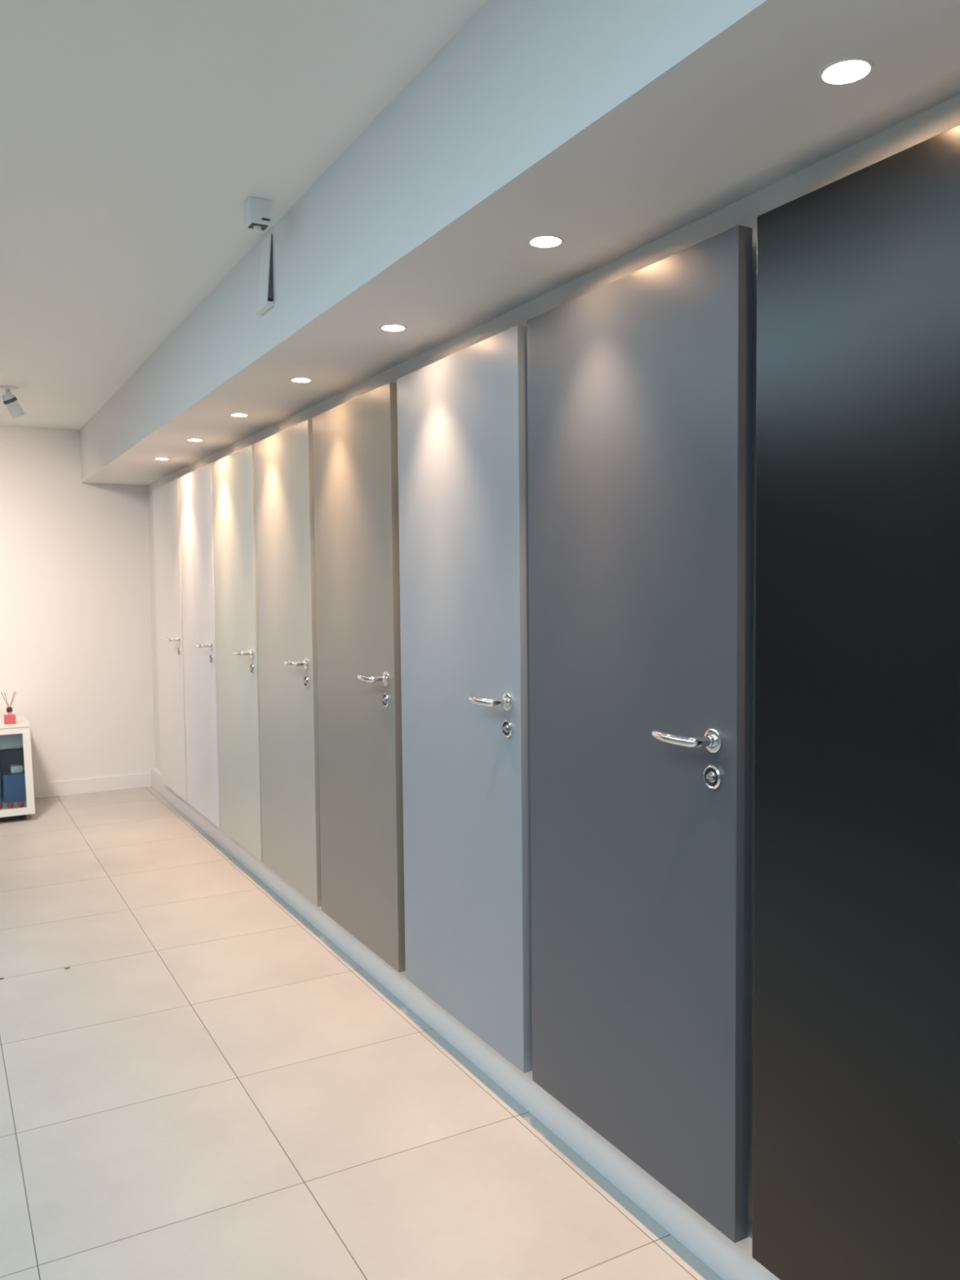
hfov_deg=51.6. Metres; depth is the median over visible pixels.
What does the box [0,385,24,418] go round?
ceiling spotlight
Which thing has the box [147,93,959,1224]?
wall
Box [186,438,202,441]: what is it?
recessed light
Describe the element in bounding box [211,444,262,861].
door
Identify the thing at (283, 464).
door
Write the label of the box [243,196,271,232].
ceiling sensor
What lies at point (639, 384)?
door
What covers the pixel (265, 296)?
flap
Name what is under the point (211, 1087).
floor
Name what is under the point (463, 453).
door
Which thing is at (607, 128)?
ceiling
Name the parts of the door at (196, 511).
door handle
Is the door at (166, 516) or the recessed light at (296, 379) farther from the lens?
the door at (166, 516)
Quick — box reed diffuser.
[0,691,16,724]
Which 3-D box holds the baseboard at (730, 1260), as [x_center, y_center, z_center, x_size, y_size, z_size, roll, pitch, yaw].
[0.262,1.313,2.713,0.034,0.144,11.570,-2,4,-29]
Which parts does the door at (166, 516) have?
door handle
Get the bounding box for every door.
[152,478,187,800]
[178,463,220,827]
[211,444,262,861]
[253,419,321,906]
[311,382,405,972]
[396,324,532,1072]
[526,225,752,1243]
[751,124,959,1279]
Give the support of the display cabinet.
on the floor
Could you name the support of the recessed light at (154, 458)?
in the ceiling at (607, 128)
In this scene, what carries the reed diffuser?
on the display cabinet
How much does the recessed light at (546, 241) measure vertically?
0.033 m
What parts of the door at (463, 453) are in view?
door handle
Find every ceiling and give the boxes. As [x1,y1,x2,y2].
[0,0,487,430]
[80,0,959,485]
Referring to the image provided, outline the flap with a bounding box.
[254,233,274,315]
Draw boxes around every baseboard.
[33,772,151,798]
[151,767,779,1279]
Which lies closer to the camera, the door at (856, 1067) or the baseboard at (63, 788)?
the door at (856, 1067)
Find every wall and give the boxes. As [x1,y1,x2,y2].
[0,425,155,783]
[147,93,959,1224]
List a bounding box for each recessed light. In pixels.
[154,457,168,459]
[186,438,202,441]
[230,413,248,416]
[289,377,311,382]
[379,324,406,331]
[527,234,564,248]
[817,56,875,84]
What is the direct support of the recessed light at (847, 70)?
in the ceiling at (607, 128)
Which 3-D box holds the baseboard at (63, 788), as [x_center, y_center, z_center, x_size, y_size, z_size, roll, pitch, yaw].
[-4.417,1.162,6.718,4.244,0.110,0.016,-2,4,-29]
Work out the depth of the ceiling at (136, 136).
2.65 m
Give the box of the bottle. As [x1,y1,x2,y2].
[3,713,16,724]
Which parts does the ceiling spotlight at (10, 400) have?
mount plate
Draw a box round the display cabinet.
[0,715,35,822]
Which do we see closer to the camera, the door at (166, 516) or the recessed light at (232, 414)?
the recessed light at (232, 414)
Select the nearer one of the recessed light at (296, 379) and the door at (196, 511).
the recessed light at (296, 379)
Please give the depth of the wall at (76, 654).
7.42 m
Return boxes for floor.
[0,786,723,1279]
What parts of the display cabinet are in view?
glass pane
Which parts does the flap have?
panel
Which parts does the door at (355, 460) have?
door handle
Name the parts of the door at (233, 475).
door handle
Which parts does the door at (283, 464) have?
door handle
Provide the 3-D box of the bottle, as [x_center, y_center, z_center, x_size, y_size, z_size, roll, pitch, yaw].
[-3.210,0.539,6.779,0.072,0.062,0.060,-2,4,-29]
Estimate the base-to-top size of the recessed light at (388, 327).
0.033 m
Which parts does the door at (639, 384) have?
door handle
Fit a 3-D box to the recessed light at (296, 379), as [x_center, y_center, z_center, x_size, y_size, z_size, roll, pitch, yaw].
[-0.690,-1.017,3.827,0.084,0.033,0.084,-2,4,-29]
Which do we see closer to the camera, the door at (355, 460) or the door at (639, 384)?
the door at (639, 384)

